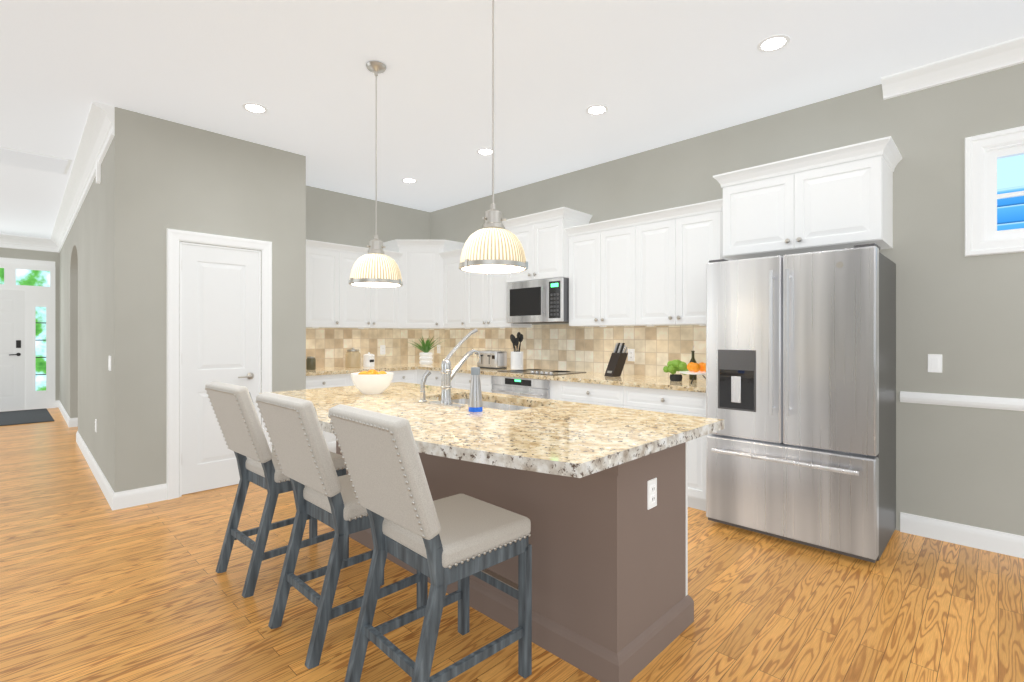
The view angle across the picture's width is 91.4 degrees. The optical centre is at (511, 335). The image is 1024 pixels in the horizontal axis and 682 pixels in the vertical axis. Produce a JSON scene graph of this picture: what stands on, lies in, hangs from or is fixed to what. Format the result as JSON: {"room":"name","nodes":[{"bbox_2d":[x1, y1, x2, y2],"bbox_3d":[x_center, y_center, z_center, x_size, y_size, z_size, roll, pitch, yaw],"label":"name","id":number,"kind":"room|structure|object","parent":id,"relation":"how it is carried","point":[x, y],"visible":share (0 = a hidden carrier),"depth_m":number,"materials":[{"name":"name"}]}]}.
{"room":"kitchen","nodes":[
{"label":"kitchen","id":0,"kind":"room"},
{"bbox_2d":[0,248,58,400],"bbox_3d":[-8.820,-0.200,8.229,0.120,2.970,7.300,0,0,44],"label":"wall","id":1,"kind":"structure","parent":0,"point":[27,254],"depth_m":8.88,"materials":[{"name":"paint"}]},
{"bbox_2d":[0,234,35,250],"bbox_3d":[-9.718,-1.579,7.129,0.125,0.213,4.230,0,0,44],"label":"crown molding","id":2,"kind":"structure","parent":1,"relation":"attached to","point":[6,241],"depth_m":8.50,"materials":[{"name":"white wood"}]},
{"bbox_2d":[0,257,54,411],"bbox_3d":[-8.697,-0.010,8.200,0.089,2.590,1.790,0,0,44],"label":"front door","id":3,"kind":"structure","parent":1,"relation":"in","point":[27,334],"depth_m":8.59,"materials":[{"name":"white wood"}]},
{"bbox_2d":[59,107,137,491],"bbox_3d":[-5.484,-0.200,6.385,7.431,2.970,0.308,0,0,44],"label":"wall","id":4,"kind":"structure","parent":0,"point":[98,290],"depth_m":3.99,"materials":[{"name":"paint"}]},
{"bbox_2d":[36,101,114,252],"bbox_3d":[-5.542,-1.579,6.256,7.330,0.213,0.291,0,0,44],"label":"crown molding","id":5,"kind":"structure","parent":4,"relation":"attached to","point":[98,135],"depth_m":4.80,"materials":[{"name":"white wood"}]},
{"bbox_2d":[96,158,100,183],"bbox_3d":[-3.568,-1.415,4.313,0.070,0.200,0.029,0,0,44],"label":"sensor","id":6,"kind":"object","parent":4,"relation":"attached to","point":[98,173],"visible":0.88,"depth_m":4.29,"materials":[{"name":"white plastic"}]},
{"bbox_2d":[108,356,110,370],"bbox_3d":[-3.095,0.215,3.846,0.116,0.114,0.011,0,0,44],"label":"light switch","id":7,"kind":"object","parent":4,"relation":"attached to","point":[109,362],"visible":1,"depth_m":3.82,"materials":[{"name":"white plastic"}]},
{"bbox_2d":[55,400,1023,558],"bbox_3d":[-2.609,1.222,2.782,16.380,0.125,7.910,0,0,44],"label":"baseboard","id":8,"kind":"structure","parent":4,"relation":"attached to","point":[979,538],"depth_m":3.20,"materials":[{"name":"white wood"}]},
{"bbox_2d":[138,113,305,496],"bbox_3d":[-2.712,-0.200,4.562,0.910,2.970,1.280,0,0,44],"label":"wall","id":9,"kind":"structure","parent":0,"point":[192,179],"depth_m":4.11,"materials":[{"name":"paint"}]},
{"bbox_2d":[166,228,271,499],"bbox_3d":[-2.465,0.225,4.231,0.142,2.120,0.790,0,0,44],"label":"door frame","id":10,"kind":"structure","parent":9,"relation":"attached to","point":[174,237],"depth_m":3.98,"materials":[{"name":"white wood"}]},
{"bbox_2d":[182,244,258,494],"bbox_3d":[-2.436,0.273,4.195,0.092,2.008,0.594,0,0,44],"label":"pantry door","id":11,"kind":"structure","parent":9,"relation":"in","point":[220,314],"depth_m":4.16,"materials":[{"name":"white paint"}]},
{"bbox_2d":[306,186,429,367],"bbox_3d":[-2.346,-0.200,5.678,0.120,2.970,3.390,0,0,44],"label":"wall","id":12,"kind":"structure","parent":0,"point":[338,218],"depth_m":6.06,"materials":[{"name":"paint"}]},
{"bbox_2d":[306,240,341,327],"bbox_3d":[-2.174,-0.545,5.528,0.327,0.916,0.395,0,0,44],"label":"upper cabinet","id":13,"kind":"object","parent":12,"relation":"attached to","point":[323,259],"depth_m":5.43,"materials":[{"name":"white paint"}]},
{"bbox_2d":[306,328,429,367],"bbox_3d":[-1.861,0.142,6.080,0.010,0.454,2.070,0,0,44],"label":"tile backsplash","id":14,"kind":"structure","parent":12,"relation":"attached to","point":[329,346],"depth_m":6.13,"materials":[{"name":"tile"}]},
{"bbox_2d":[380,345,384,354],"bbox_3d":[-1.628,0.185,6.304,0.009,0.114,0.070,0,0,44],"label":"outlet","id":15,"kind":"object","parent":14,"relation":"attached to","point":[382,349],"visible":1,"depth_m":6.30,"materials":[{"name":"white plastic"}]},
{"bbox_2d":[342,244,397,327],"bbox_3d":[-1.767,-0.545,5.946,0.327,0.916,0.772,0,0,44],"label":"upper cabinet","id":16,"kind":"object","parent":12,"relation":"attached to","point":[362,307],"depth_m":5.78,"materials":[{"name":"white paint"}]},
{"bbox_2d":[0,408,1023,681],"bbox_3d":[-2.623,1.335,2.969,16.900,0.100,8.400,0,0,44],"label":"floor","id":17,"kind":"structure","parent":0,"point":[94,586],"depth_m":2.38,"materials":[{"name":"brown wood"}]},
{"bbox_2d":[0,408,53,425],"bbox_3d":[-7.980,1.278,7.558,1.780,0.013,1.470,0,0,44],"label":"doormat","id":18,"kind":"object","parent":17,"relation":"on","point":[17,417],"visible":0.98,"depth_m":7.73,"materials":[{"name":"grey fabric"}]},
{"bbox_2d":[205,381,348,597],"bbox_3d":[-1.282,0.770,2.759,0.474,1.041,0.624,0,0,44],"label":"bar stool","id":19,"kind":"object","parent":17,"relation":"on","point":[242,429],"visible":0.73,"depth_m":2.57,"materials":[{"name":"fabric"}]},
{"bbox_2d":[306,373,353,452],"bbox_3d":[-2.157,0.846,5.338,0.617,0.880,0.594,0,0,44],"label":"base cabinet","id":20,"kind":"object","parent":17,"relation":"on","point":[340,380],"depth_m":5.18,"materials":[{"name":"white paint"}]},
{"bbox_2d":[306,364,417,375],"bbox_3d":[-1.848,0.388,5.627,0.655,0.035,1.440,0,0,44],"label":"countertop","id":21,"kind":"structure","parent":20,"relation":"on","point":[386,367],"depth_m":5.56,"materials":[{"name":"stone"}]},
{"bbox_2d":[306,356,315,369],"bbox_3d":[-2.154,0.298,5.358,0.096,0.142,0.094,0,0,44],"label":"canister","id":22,"kind":"object","parent":21,"relation":"on","point":[310,362],"visible":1,"depth_m":5.32,"materials":[{"name":"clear glass"}]},
{"bbox_2d":[345,348,360,367],"bbox_3d":[-1.815,0.256,5.707,0.172,0.227,0.170,0,0,44],"label":"glass jar","id":23,"kind":"object","parent":21,"relation":"on","point":[352,357],"visible":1,"depth_m":5.64,"materials":[{"name":"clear glass"}]},
{"bbox_2d":[363,352,374,366],"bbox_3d":[-1.680,0.284,5.875,0.132,0.170,0.132,0,0,44],"label":"coffee canister","id":24,"kind":"object","parent":21,"relation":"on","point":[368,359],"visible":1,"depth_m":5.82,"materials":[{"name":"white ceramic"}]},
{"bbox_2d":[256,392,427,668],"bbox_3d":[-0.750,0.770,2.241,0.464,1.041,0.612,0,0,44],"label":"bar stool","id":25,"kind":"object","parent":17,"relation":"on","point":[323,492],"visible":0.67,"depth_m":2.05,"materials":[{"name":"fabric"}]},
{"bbox_2d":[390,370,416,383],"bbox_3d":[-1.490,0.846,6.024,0.617,0.880,0.400,0,0,44],"label":"base cabinet","id":26,"kind":"object","parent":17,"relation":"on","point":[407,376],"depth_m":5.84,"materials":[{"name":"white paint"}]},
{"bbox_2d":[416,369,423,383],"bbox_3d":[-1.084,0.846,6.375,0.709,0.880,0.624,0,0,44],"label":"base cabinet","id":27,"kind":"object","parent":17,"relation":"on","point":[420,373],"depth_m":6.00,"materials":[{"name":"white paint"}]},
{"bbox_2d":[328,404,531,681],"bbox_3d":[-0.289,0.770,1.836,0.474,1.041,0.625,0,0,44],"label":"bar stool","id":28,"kind":"object","parent":17,"relation":"on","point":[442,543],"visible":1,"depth_m":1.73,"materials":[{"name":"fabric"}]},
{"bbox_2d":[424,370,451,386],"bbox_3d":[-0.634,0.846,5.937,0.547,0.880,0.624,0,0,44],"label":"base cabinet","id":29,"kind":"object","parent":17,"relation":"on","point":[434,379],"depth_m":5.77,"materials":[{"name":"white paint"}]},
{"bbox_2d":[452,373,491,391],"bbox_3d":[-0.216,0.846,5.530,0.620,0.880,0.624,0,0,44],"label":"base cabinet","id":30,"kind":"object","parent":17,"relation":"on","point":[460,380],"depth_m":5.36,"materials":[{"name":"white paint"}]},
{"bbox_2d":[336,437,695,681],"bbox_3d":[-0.205,0.845,2.787,2.280,0.879,0.650,0,0,44],"label":"kitchen island","id":31,"kind":"object","parent":17,"relation":"on","point":[597,495],"depth_m":2.00,"materials":[{"name":"brown wood"}]},
{"bbox_2d":[271,382,724,493],"bbox_3d":[-0.406,0.385,2.595,2.500,0.040,1.234,0,0,44],"label":"island countertop","id":32,"kind":"structure","parent":31,"relation":"on","point":[533,445],"depth_m":2.05,"materials":[{"name":"beige stone"}]},
{"bbox_2d":[351,369,393,394],"bbox_3d":[-0.871,0.288,3.121,0.261,0.152,0.261,0,0,44],"label":"fruit bowl","id":33,"kind":"object","parent":32,"relation":"on","point":[371,381],"visible":1,"depth_m":3.04,"materials":[{"name":"white ceramic"}]},
{"bbox_2d":[418,370,430,402],"bbox_3d":[-0.478,0.276,2.734,0.052,0.176,0.070,0,0,44],"label":"sprayer","id":34,"kind":"object","parent":32,"relation":"on","point":[427,373],"visible":1,"depth_m":2.72,"materials":[{"name":"silver metal"}]},
{"bbox_2d":[429,328,480,407],"bbox_3d":[-0.271,0.163,2.691,0.260,0.402,0.277,0,0,44],"label":"faucet","id":35,"kind":"object","parent":32,"relation":"on","point":[448,374],"visible":1,"depth_m":2.60,"materials":[{"name":"silver metal"}]},
{"bbox_2d":[468,367,482,411],"bbox_3d":[-0.175,0.259,2.402,0.069,0.210,0.068,0,0,44],"label":"soap dispenser","id":36,"kind":"object","parent":32,"relation":"on","point":[475,400],"visible":1,"depth_m":2.38,"materials":[{"name":"silver"}]},
{"bbox_2d":[492,375,551,398],"bbox_3d":[0.298,0.846,5.031,0.813,0.880,0.624,0,0,44],"label":"oven","id":37,"kind":"object","parent":17,"relation":"on","point":[537,388],"depth_m":4.78,"materials":[{"name":"silver metal"}]},
{"bbox_2d":[552,380,623,407],"bbox_3d":[0.850,0.846,4.494,0.727,0.880,0.624,0,0,44],"label":"base cabinet","id":38,"kind":"object","parent":17,"relation":"on","point":[589,393],"depth_m":4.26,"materials":[{"name":"white paint"}]},
{"bbox_2d":[624,386,708,510],"bbox_3d":[1.365,0.846,3.993,0.710,0.880,0.624,0,0,44],"label":"base cabinet","id":39,"kind":"object","parent":17,"relation":"on","point":[673,401],"depth_m":3.66,"materials":[{"name":"white paint"}]},
{"bbox_2d":[401,363,705,392],"bbox_3d":[0.127,0.388,5.171,4.124,0.035,0.659,0,0,44],"label":"countertop","id":40,"kind":"structure","parent":39,"relation":"on","point":[666,383],"depth_m":4.30,"materials":[{"name":"stone"}]},
{"bbox_2d":[410,336,444,364],"bbox_3d":[-1.136,0.177,6.321,0.616,0.384,0.631,0,0,44],"label":"potted plant","id":41,"kind":"object","parent":40,"relation":"on","point":[425,357],"visible":1,"depth_m":6.25,"materials":[{"name":"white ceramic"}]},
{"bbox_2d":[477,350,506,368],"bbox_3d":[-0.229,0.271,5.597,0.330,0.196,0.195,0,0,44],"label":"toaster","id":42,"kind":"object","parent":40,"relation":"on","point":[490,359],"visible":0.79,"depth_m":5.50,"materials":[{"name":"silver metal"}]},
{"bbox_2d":[510,332,522,368],"bbox_3d":[0.051,0.166,5.474,0.201,0.406,0.140,0,0,44],"label":"utensil crock","id":43,"kind":"object","parent":40,"relation":"on","point":[517,359],"visible":1,"depth_m":5.42,"materials":[{"name":"white ceramic"}]},
{"bbox_2d":[500,368,585,374],"bbox_3d":[0.294,0.356,5.043,0.750,0.026,0.510,0,0,44],"label":"cooktop","id":44,"kind":"object","parent":40,"relation":"in","point":[544,371],"visible":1,"depth_m":5.01,"materials":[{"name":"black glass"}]},
{"bbox_2d":[604,343,628,376],"bbox_3d":[0.949,0.219,4.533,0.202,0.300,0.110,0,0,-31],"label":"knife block","id":45,"kind":"object","parent":40,"relation":"on","point":[617,360],"visible":1,"depth_m":4.50,"materials":[{"name":"grey wood"}]},
{"bbox_2d":[663,359,688,380],"bbox_3d":[1.327,0.282,4.052,0.211,0.173,0.188,0,0,44],"label":"potted plant","id":46,"kind":"object","parent":40,"relation":"on","point":[672,367],"visible":0.94,"depth_m":4.01,"materials":[{"name":"green plant"}]},
{"bbox_2d":[680,362,705,383],"bbox_3d":[1.419,0.290,3.823,0.260,0.162,0.260,0,0,44],"label":"cake stand","id":47,"kind":"object","parent":40,"relation":"on","point":[694,369],"visible":0.71,"depth_m":3.78,"materials":[{"name":"orange food"}]},
{"bbox_2d":[689,345,696,379],"bbox_3d":[1.505,0.226,4.158,0.060,0.286,0.060,0,0,44],"label":"oil bottle","id":48,"kind":"object","parent":40,"relation":"on","point":[693,360],"visible":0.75,"depth_m":4.14,"materials":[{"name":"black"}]},
{"bbox_2d":[706,243,895,562],"bbox_3d":[1.887,0.389,3.300,0.945,1.793,0.838,0,0,44],"label":"fridge","id":49,"kind":"object","parent":17,"relation":"on","point":[801,378],"visible":0.96,"depth_m":2.99,"materials":[{"name":"silver metal"}]},
{"bbox_2d":[0,0,1023,238],"bbox_3d":[-2.623,-1.735,2.969,16.900,0.100,8.400,0,0,44],"label":"ceiling","id":50,"kind":"structure","parent":0,"point":[651,74],"depth_m":3.21,"materials":[{"name":"paint"}]},
{"bbox_2d":[0,146,71,174],"bbox_3d":[-4.813,-1.679,4.625,0.610,0.011,1.080,0,0,44],"label":"ceiling vent","id":51,"kind":"object","parent":50,"relation":"in","point":[26,159],"visible":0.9,"depth_m":4.79,"materials":[{"name":"white"}]},
{"bbox_2d":[242,103,267,113],"bbox_3d":[-1.905,-1.681,3.707,0.170,0.006,0.170,0,0,44],"label":"recessed light","id":52,"kind":"object","parent":50,"relation":"in","point":[255,108],"visible":1,"depth_m":3.71,"materials":[{"name":"white plastic"}]},
{"bbox_2d":[349,61,402,287],"bbox_3d":[-0.851,-0.998,3.127,0.328,1.374,0.332,0,0,44],"label":"pendant lamp","id":53,"kind":"object","parent":50,"relation":"hanging from","point":[376,267],"visible":1,"depth_m":3.06,"materials":[{"name":"white glass"}]},
{"bbox_2d":[402,178,416,182],"bbox_3d":[-1.115,-1.681,5.437,0.170,0.006,0.170,0,0,44],"label":"recessed light","id":54,"kind":"object","parent":50,"relation":"in","point":[409,180],"visible":1,"depth_m":5.44,"materials":[{"name":"white plastic"}]},
{"bbox_2d":[476,148,494,154],"bbox_3d":[-0.241,-1.681,4.586,0.170,0.006,0.170,0,0,44],"label":"recessed light","id":55,"kind":"object","parent":50,"relation":"in","point":[484,151],"visible":0.92,"depth_m":4.58,"materials":[{"name":"white plastic"}]},
{"bbox_2d":[459,0,527,273],"bbox_3d":[-0.091,-0.998,2.388,0.328,1.374,0.332,0,0,44],"label":"pendant lamp","id":56,"kind":"object","parent":50,"relation":"hanging from","point":[492,245],"visible":1,"depth_m":2.30,"materials":[{"name":"white glass"}]},
{"bbox_2d":[585,105,607,114],"bbox_3d":[0.634,-1.681,3.736,0.170,0.006,0.170,0,0,44],"label":"recessed light","id":57,"kind":"object","parent":50,"relation":"in","point":[596,109],"visible":1,"depth_m":3.73,"materials":[{"name":"white plastic"}]},
{"bbox_2d":[757,34,789,51],"bbox_3d":[1.508,-1.681,2.885,0.170,0.006,0.170,0,0,44],"label":"recessed light","id":58,"kind":"object","parent":50,"relation":"in","point":[773,43],"visible":1,"depth_m":2.88,"materials":[{"name":"white"}]},
{"bbox_2d":[430,63,1023,535],"bbox_3d":[2.491,-0.200,3.422,10.200,2.970,0.120,0,0,44],"label":"wall","id":59,"kind":"structure","parent":0,"point":[958,311],"depth_m":3.19,"materials":[{"name":"paint"}]},
{"bbox_2d":[383,239,463,328],"bbox_3d":[-1.114,-0.622,6.346,0.706,1.071,0.706,0,0,44],"label":"upper cabinet","id":60,"kind":"object","parent":59,"relation":"attached to","point":[419,261],"depth_m":6.10,"materials":[{"name":"white paint"}]},
{"bbox_2d":[442,248,465,327],"bbox_3d":[-0.575,-0.545,6.087,0.422,0.916,0.327,0,0,44],"label":"upper cabinet","id":61,"kind":"object","parent":59,"relation":"attached to","point":[453,278],"depth_m":5.98,"materials":[{"name":"white paint"}]},
{"bbox_2d":[466,272,531,327],"bbox_3d":[-0.159,-0.545,5.682,0.740,0.916,0.327,0,0,44],"label":"upper cabinet","id":62,"kind":"object","parent":59,"relation":"attached to","point":[485,293],"depth_m":5.58,"materials":[{"name":"white paint"}]},
{"bbox_2d":[506,208,589,282],"bbox_3d":[0.353,-0.871,5.128,0.755,0.643,0.407,0,0,44],"label":"upper cabinet","id":63,"kind":"object","parent":59,"relation":"attached to","point":[544,237],"depth_m":4.88,"materials":[{"name":"white paint"}]},
{"bbox_2d":[506,278,568,323],"bbox_3d":[0.335,-0.336,5.111,0.751,0.423,0.457,0,0,44],"label":"microwave","id":64,"kind":"object","parent":63,"relation":"attached to","point":[544,301],"visible":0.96,"depth_m":4.92,"materials":[{"name":"silver metal"}]},
{"bbox_2d":[430,324,705,379],"bbox_3d":[0.354,0.127,5.406,4.125,0.484,0.009,0,0,44],"label":"tile backsplash","id":65,"kind":"structure","parent":59,"relation":"attached to","point":[565,347],"depth_m":5.04,"materials":[{"name":"tile"}]},
{"bbox_2d":[628,349,634,360],"bbox_3d":[1.109,0.185,4.657,0.070,0.114,0.009,0,0,44],"label":"outlet","id":66,"kind":"object","parent":65,"relation":"attached to","point":[631,354],"visible":0.92,"depth_m":4.65,"materials":[{"name":"white plastic"}]},
{"bbox_2d":[569,216,637,326],"bbox_3d":[0.913,-0.550,4.639,0.720,0.926,0.327,0,0,44],"label":"upper cabinet","id":67,"kind":"object","parent":59,"relation":"attached to","point":[603,282],"depth_m":4.49,"materials":[{"name":"white paint"}]},
{"bbox_2d":[638,200,729,326],"bbox_3d":[1.429,-0.550,4.137,0.720,0.926,0.327,0,0,44],"label":"upper cabinet","id":68,"kind":"object","parent":59,"relation":"attached to","point":[648,269],"depth_m":4.01,"materials":[{"name":"white paint"}]},
{"bbox_2d":[718,137,893,259],"bbox_3d":[2.027,-0.869,3.479,0.945,0.588,0.437,0,0,44],"label":"upper cabinet","id":69,"kind":"object","parent":59,"relation":"attached to","point":[837,198],"depth_m":3.27,"materials":[{"name":"white paint"}]},
{"bbox_2d":[928,354,941,372],"bbox_3d":[2.670,0.178,3.157,0.070,0.114,0.009,0,0,44],"label":"light switch","id":70,"kind":"object","parent":59,"relation":"attached to","point":[934,362],"visible":1,"depth_m":3.15,"materials":[{"name":"white plastic"}]},
{"bbox_2d":[881,36,1023,99],"bbox_3d":[4.217,-1.629,1.590,4.930,0.112,0.100,0,0,44],"label":"crown molding","id":71,"kind":"structure","parent":59,"relation":"attached to","point":[1009,53],"depth_m":3.05,"materials":[{"name":"white wood"}]},
{"bbox_2d":[900,391,1023,410],"bbox_3d":[4.275,0.403,1.585,4.840,0.072,0.026,0,0,44],"label":"trim","id":72,"kind":"structure","parent":59,"relation":"attached to","point":[1002,403],"depth_m":3.05,"materials":[{"name":"white wood"}]},
{"bbox_2d":[965,126,1023,256],"bbox_3d":[3.205,-0.843,2.695,1.132,0.723,0.128,0,0,44],"label":"window","id":73,"kind":"structure","parent":59,"relation":"in","point":[983,154],"depth_m":3.00,"materials":[{"name":"white wood"}]},
{"label":"outside","id":74,"kind":"structure","parent":0,"visible":0},
{"bbox_2d":[997,154,1023,230],"bbox_3d":[3.503,-0.815,2.885,5.000,2.600,0.020,0,0,44],"label":"siding","id":75,"kind":"object","parent":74,"point":[1010,179],"depth_m":3.19,"materials":[{"name":"blue"}]}
]}

